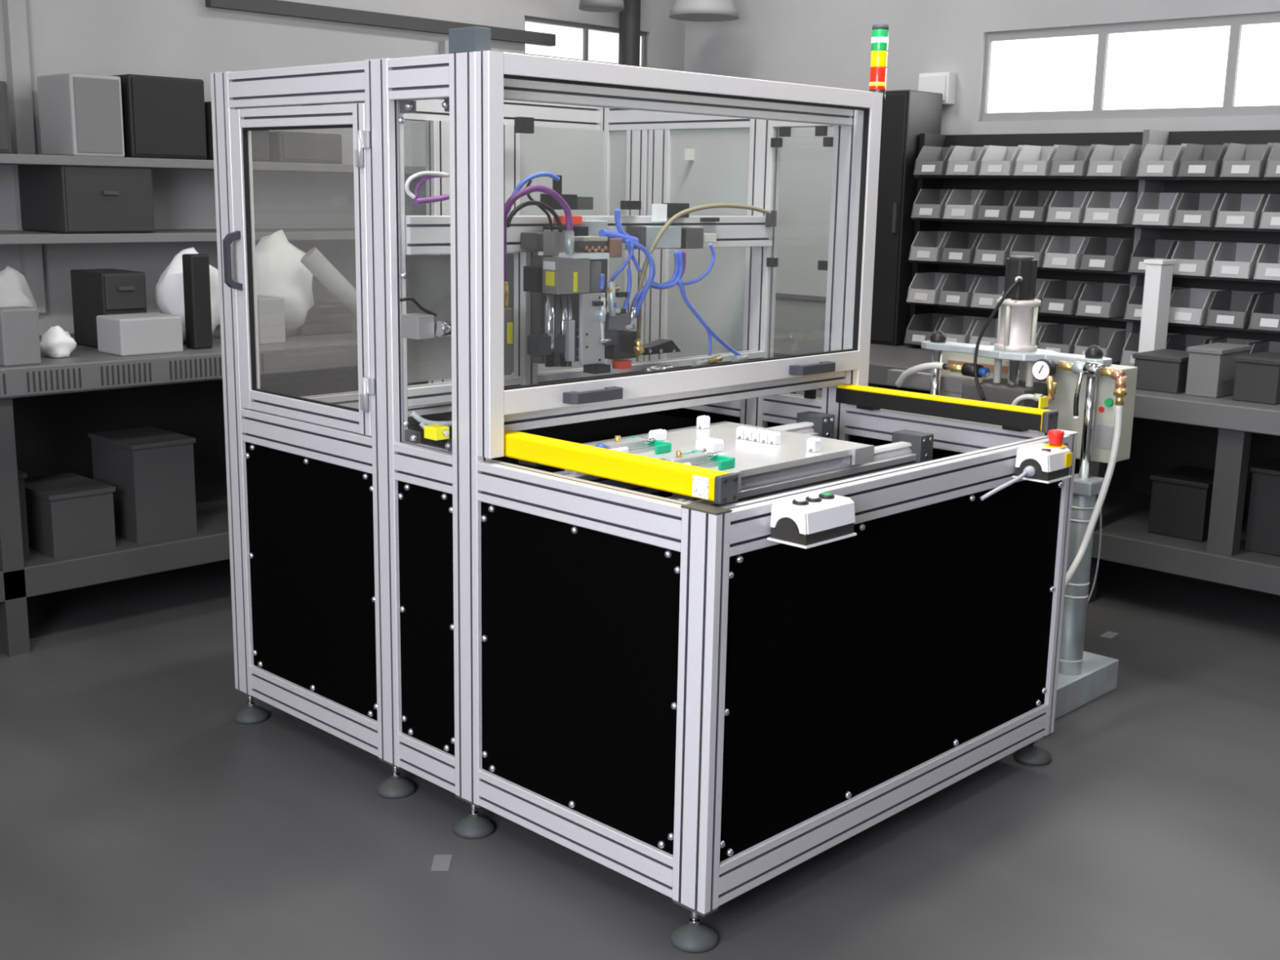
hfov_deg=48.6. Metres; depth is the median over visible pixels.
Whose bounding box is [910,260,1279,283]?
shelf
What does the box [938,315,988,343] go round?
storage bin
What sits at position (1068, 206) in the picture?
storage bin
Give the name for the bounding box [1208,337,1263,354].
storage bin
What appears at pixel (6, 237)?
wall shelf
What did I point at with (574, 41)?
window
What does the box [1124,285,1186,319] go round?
storage bin
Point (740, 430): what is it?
block
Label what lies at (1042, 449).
switch
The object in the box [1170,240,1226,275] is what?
storage bin
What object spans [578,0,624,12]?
pendant lamp
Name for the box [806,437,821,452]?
block
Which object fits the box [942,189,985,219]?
storage bin
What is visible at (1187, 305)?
storage bin
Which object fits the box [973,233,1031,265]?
storage bin
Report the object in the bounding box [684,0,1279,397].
wall
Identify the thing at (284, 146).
case
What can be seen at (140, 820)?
floor
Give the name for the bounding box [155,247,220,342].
plastic sack
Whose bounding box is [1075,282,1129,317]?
storage bin
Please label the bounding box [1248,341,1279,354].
storage bin
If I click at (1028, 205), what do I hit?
storage bin
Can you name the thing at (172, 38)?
wall
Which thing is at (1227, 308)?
storage bin
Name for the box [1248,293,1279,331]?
storage bin
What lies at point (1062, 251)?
storage bin
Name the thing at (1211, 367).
carton
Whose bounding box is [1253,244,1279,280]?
storage bin
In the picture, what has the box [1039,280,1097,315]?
storage bin
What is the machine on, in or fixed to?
on the floor
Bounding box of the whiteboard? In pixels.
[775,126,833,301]
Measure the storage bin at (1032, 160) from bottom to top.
0.115 m
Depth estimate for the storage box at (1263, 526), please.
4.49 m
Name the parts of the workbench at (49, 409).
leg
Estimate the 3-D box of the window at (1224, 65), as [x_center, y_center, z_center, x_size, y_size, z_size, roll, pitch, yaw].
[2.196,-1.528,5.233,2.070,0.360,0.050,12,16,43]
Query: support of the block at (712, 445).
on the machine
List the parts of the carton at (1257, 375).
lid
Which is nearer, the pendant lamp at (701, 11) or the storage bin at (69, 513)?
the storage bin at (69, 513)
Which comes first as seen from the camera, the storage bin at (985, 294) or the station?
the station
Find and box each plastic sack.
[0,265,38,314]
[40,325,76,358]
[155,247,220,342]
[255,229,314,336]
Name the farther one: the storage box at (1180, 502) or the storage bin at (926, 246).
the storage bin at (926, 246)
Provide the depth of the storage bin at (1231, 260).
4.92 m
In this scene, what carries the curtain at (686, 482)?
hanging from the machine
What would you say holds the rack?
on the workbench at (1228, 437)
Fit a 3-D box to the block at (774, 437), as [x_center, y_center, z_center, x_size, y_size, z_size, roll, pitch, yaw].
[0.290,-0.091,3.054,0.019,0.026,0.020,12,16,43]
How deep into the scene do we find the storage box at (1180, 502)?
4.68 m
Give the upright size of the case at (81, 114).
0.260 m
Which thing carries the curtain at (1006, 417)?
hanging from the machine
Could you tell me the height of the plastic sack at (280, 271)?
0.362 m
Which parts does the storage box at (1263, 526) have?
lid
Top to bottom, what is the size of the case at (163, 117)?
0.270 m
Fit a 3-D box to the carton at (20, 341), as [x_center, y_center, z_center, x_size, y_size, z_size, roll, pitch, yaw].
[-1.769,-0.407,4.008,0.090,0.160,0.106,12,16,43]
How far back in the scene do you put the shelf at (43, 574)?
4.32 m
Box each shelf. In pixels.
[0,153,426,175]
[0,227,355,244]
[0,479,230,602]
[905,343,1119,364]
[907,302,1279,333]
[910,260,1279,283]
[911,217,1279,231]
[914,174,1279,181]
[1091,487,1279,595]
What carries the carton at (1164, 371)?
on the workbench at (1228, 437)
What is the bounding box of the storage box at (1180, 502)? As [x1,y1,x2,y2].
[1147,466,1214,542]
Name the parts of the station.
slide rail, lift rod, plate, guide rod, tie rod, tie rod, guide rod, cross plate, motor, guide rod, tie rod, lever knob, valve lever, lift rod, rating plate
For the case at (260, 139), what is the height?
0.200 m
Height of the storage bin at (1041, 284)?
0.115 m
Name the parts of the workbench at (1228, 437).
leg, leg, leg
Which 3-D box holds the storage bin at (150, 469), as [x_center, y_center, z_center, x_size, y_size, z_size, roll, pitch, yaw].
[-1.577,0.011,4.503,0.292,0.309,0.212,12,16,43]
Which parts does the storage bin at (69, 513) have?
lid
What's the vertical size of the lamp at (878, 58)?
0.040 m
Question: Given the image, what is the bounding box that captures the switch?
[1041,448,1051,451]
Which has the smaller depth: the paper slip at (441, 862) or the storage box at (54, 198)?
the paper slip at (441, 862)
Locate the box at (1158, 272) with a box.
[1137,258,1176,352]
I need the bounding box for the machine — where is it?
[209,23,1078,952]
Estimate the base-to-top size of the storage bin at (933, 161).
0.115 m
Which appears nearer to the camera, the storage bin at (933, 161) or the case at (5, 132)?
the case at (5, 132)
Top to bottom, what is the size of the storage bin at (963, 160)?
0.115 m
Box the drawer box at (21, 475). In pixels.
[17,470,30,560]
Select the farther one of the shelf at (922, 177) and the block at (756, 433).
the shelf at (922, 177)
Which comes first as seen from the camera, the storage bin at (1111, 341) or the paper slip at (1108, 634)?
the paper slip at (1108, 634)
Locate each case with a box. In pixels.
[0,80,11,153]
[36,72,124,157]
[112,74,206,159]
[204,101,269,161]
[268,131,342,164]
[297,299,351,335]
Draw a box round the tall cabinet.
[870,89,942,346]
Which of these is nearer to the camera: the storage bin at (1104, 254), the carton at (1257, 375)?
the carton at (1257, 375)
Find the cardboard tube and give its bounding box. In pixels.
[300,247,356,319]
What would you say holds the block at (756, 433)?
on the machine
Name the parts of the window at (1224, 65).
pane, pane, pane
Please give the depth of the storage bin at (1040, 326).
5.48 m
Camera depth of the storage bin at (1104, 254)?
5.25 m
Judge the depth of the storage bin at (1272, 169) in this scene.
4.76 m
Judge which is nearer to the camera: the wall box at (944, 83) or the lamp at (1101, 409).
the lamp at (1101, 409)
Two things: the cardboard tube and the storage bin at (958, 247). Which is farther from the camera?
the storage bin at (958, 247)
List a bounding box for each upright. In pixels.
[1,0,45,312]
[438,40,448,54]
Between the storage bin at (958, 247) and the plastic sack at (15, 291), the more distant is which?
the storage bin at (958, 247)
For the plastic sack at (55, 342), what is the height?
0.094 m
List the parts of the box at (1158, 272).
lid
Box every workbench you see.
[0,316,428,657]
[773,343,1279,604]
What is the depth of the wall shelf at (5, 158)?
4.75 m
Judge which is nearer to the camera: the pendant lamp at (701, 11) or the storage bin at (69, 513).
the storage bin at (69, 513)
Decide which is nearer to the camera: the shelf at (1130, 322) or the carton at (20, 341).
the carton at (20, 341)
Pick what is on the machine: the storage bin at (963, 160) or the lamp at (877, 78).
the lamp at (877, 78)
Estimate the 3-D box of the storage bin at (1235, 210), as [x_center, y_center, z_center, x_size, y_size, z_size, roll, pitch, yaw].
[2.107,-0.935,4.914,0.134,0.115,0.200,12,16,43]
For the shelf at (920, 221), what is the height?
0.010 m
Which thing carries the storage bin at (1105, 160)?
on the rack
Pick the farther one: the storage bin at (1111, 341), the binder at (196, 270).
the storage bin at (1111, 341)
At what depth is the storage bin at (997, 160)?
5.49 m
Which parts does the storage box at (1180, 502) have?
lid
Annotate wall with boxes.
[0,0,684,335]
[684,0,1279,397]
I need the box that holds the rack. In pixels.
[905,129,1279,364]
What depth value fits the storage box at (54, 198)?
4.64 m
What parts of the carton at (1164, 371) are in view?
lid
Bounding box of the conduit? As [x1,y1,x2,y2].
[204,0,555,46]
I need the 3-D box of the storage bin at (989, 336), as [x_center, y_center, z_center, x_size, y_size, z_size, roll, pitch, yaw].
[1.423,-0.578,5.655,0.134,0.115,0.200,12,16,43]
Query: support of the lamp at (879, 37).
on the machine
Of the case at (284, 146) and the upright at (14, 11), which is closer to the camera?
the upright at (14, 11)
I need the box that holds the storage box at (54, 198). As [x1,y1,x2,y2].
[17,164,154,233]
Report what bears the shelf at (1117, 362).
attached to the rack
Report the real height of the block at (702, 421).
0.028 m
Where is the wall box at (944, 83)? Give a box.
[918,71,956,105]
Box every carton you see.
[0,306,40,366]
[96,312,182,356]
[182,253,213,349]
[257,295,285,344]
[1132,348,1190,393]
[1185,342,1251,398]
[1232,351,1279,404]
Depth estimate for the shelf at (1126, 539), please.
4.62 m
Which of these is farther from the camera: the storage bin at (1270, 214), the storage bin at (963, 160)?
the storage bin at (963, 160)
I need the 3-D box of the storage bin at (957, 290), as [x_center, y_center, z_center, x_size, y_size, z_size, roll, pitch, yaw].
[1.319,-0.768,5.723,0.134,0.115,0.200,12,16,43]
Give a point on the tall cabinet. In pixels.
(906, 114)
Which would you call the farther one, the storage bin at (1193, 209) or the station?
the storage bin at (1193, 209)
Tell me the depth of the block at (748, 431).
3.09 m
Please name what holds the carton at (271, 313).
on the workbench at (49, 409)
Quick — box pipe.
[618,0,640,66]
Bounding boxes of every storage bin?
[24,472,115,558]
[88,426,197,543]
[903,312,959,345]
[906,271,961,303]
[908,231,964,261]
[911,188,952,218]
[913,145,955,175]
[937,274,994,306]
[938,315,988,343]
[940,231,991,263]
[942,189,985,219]
[945,145,988,175]
[968,318,998,345]
[970,275,1004,309]
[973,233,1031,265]
[975,190,1020,220]
[978,145,1022,175]
[1008,235,1057,266]
[1010,190,1055,222]
[1013,144,1058,176]
[1035,278,1062,311]
[1035,321,1059,345]
[1037,324,1095,354]
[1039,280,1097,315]
[1042,235,1097,269]
[1045,191,1092,222]
[1048,144,1096,176]
[1072,327,1126,362]
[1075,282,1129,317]
[1079,237,1133,271]
[1082,191,1137,223]
[1086,143,1142,176]
[1120,331,1181,366]
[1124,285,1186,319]
[1128,239,1183,272]
[1132,191,1182,225]
[1136,143,1186,177]
[1165,333,1222,351]
[1168,288,1226,324]
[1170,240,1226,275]
[1172,192,1224,226]
[1177,142,1229,177]
[1204,290,1268,328]
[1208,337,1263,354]
[1209,242,1269,278]
[1214,193,1268,228]
[1219,142,1274,177]
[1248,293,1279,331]
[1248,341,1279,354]
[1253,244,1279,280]
[1258,194,1279,229]
[1263,142,1279,177]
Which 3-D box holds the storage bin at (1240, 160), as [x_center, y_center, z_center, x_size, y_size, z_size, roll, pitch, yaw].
[2.110,-1.101,4.880,0.134,0.115,0.200,12,16,43]
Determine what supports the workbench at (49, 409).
on the floor
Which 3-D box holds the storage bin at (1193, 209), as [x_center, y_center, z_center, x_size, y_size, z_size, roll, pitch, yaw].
[2.000,-0.957,5.016,0.134,0.115,0.200,12,16,43]
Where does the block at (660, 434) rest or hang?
on the machine
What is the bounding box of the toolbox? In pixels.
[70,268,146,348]
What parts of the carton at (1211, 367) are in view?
lid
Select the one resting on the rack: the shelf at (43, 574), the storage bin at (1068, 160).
the storage bin at (1068, 160)
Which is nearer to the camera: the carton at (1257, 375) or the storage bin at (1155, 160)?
the carton at (1257, 375)
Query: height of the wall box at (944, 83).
0.130 m
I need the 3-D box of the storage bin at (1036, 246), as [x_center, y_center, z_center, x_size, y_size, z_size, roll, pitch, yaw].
[1.537,-0.888,5.485,0.134,0.115,0.200,12,16,43]
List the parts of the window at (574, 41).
pane, pane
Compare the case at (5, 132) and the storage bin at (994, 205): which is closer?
the case at (5, 132)
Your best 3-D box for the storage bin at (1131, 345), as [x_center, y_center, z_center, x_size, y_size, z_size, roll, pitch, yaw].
[1.883,-0.481,5.220,0.134,0.115,0.200,12,16,43]
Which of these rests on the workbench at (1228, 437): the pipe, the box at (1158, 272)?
the box at (1158, 272)
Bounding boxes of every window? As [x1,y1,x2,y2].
[524,16,646,67]
[980,12,1279,121]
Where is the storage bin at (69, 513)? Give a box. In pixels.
[24,472,115,558]
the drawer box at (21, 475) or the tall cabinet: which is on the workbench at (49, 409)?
the drawer box at (21, 475)
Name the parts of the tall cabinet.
door, handle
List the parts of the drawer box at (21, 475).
lid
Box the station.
[887,255,1137,719]
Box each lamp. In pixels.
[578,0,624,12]
[668,0,739,22]
[869,66,886,89]
[870,50,887,66]
[871,29,888,50]
[1098,406,1104,412]
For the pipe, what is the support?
on the floor
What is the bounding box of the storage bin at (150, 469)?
[88,426,197,543]
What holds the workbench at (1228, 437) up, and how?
on the floor
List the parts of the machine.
post, handle, foot plate, door rail, rail, door rail, rail, panel, rail, door, rail, post, foot plate, rail, rail, panel, rail, rail, panel, post, foot plate, post, rating plate, post, post, motor, guide rod, rating plate, guide rod, clamp lever, infill panel, guide rod, guide rod, rating plate, rail, panel, rail, rail, mounting plate, handle, post, infill panel, plate, post, piston rod, post, rail, rail, rail, window rail, window rail, guide rail, foot plate, panel, post, infill panel, rail, piston rod, slide plate, post, panel, station lid, rail, rail, handle, station lid, guide rail, post, rail, panel, rail, panel, rail, station lid, station lid, post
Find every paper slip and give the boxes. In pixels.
[431,854,452,871]
[1099,631,1119,638]
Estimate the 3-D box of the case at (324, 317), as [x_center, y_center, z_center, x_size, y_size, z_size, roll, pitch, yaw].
[-1.196,-0.584,5.066,0.280,0.102,0.204,12,16,43]
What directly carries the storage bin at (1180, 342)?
on the rack
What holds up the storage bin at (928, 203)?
on the rack
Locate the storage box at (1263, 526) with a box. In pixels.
[1244,457,1279,556]
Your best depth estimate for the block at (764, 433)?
3.06 m
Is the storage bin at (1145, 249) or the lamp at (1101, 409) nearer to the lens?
the lamp at (1101, 409)
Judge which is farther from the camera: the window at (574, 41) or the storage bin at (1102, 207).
the window at (574, 41)
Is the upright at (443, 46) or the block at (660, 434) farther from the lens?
the upright at (443, 46)
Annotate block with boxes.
[648,428,666,440]
[695,436,724,453]
[696,415,710,428]
[736,426,747,439]
[743,426,755,440]
[751,428,763,441]
[760,430,771,443]
[768,431,780,444]
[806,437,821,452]
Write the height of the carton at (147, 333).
0.112 m
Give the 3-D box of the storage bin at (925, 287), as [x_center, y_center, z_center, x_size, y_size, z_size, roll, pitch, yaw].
[1.211,-0.790,5.825,0.134,0.115,0.200,12,16,43]
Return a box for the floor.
[0,559,1279,959]
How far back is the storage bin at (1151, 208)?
5.09 m
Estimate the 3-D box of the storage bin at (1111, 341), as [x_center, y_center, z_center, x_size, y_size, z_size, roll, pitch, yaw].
[1.746,-0.510,5.349,0.134,0.115,0.200,12,16,43]
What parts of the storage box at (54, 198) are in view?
handle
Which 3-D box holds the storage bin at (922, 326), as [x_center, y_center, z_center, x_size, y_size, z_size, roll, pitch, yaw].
[1.208,-0.624,5.859,0.134,0.115,0.200,12,16,43]
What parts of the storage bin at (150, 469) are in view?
lid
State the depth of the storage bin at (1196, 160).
4.95 m
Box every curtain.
[503,430,730,501]
[836,383,1051,431]
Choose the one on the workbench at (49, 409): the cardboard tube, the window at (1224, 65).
the cardboard tube
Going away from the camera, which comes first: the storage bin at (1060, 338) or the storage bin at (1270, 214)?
the storage bin at (1270, 214)

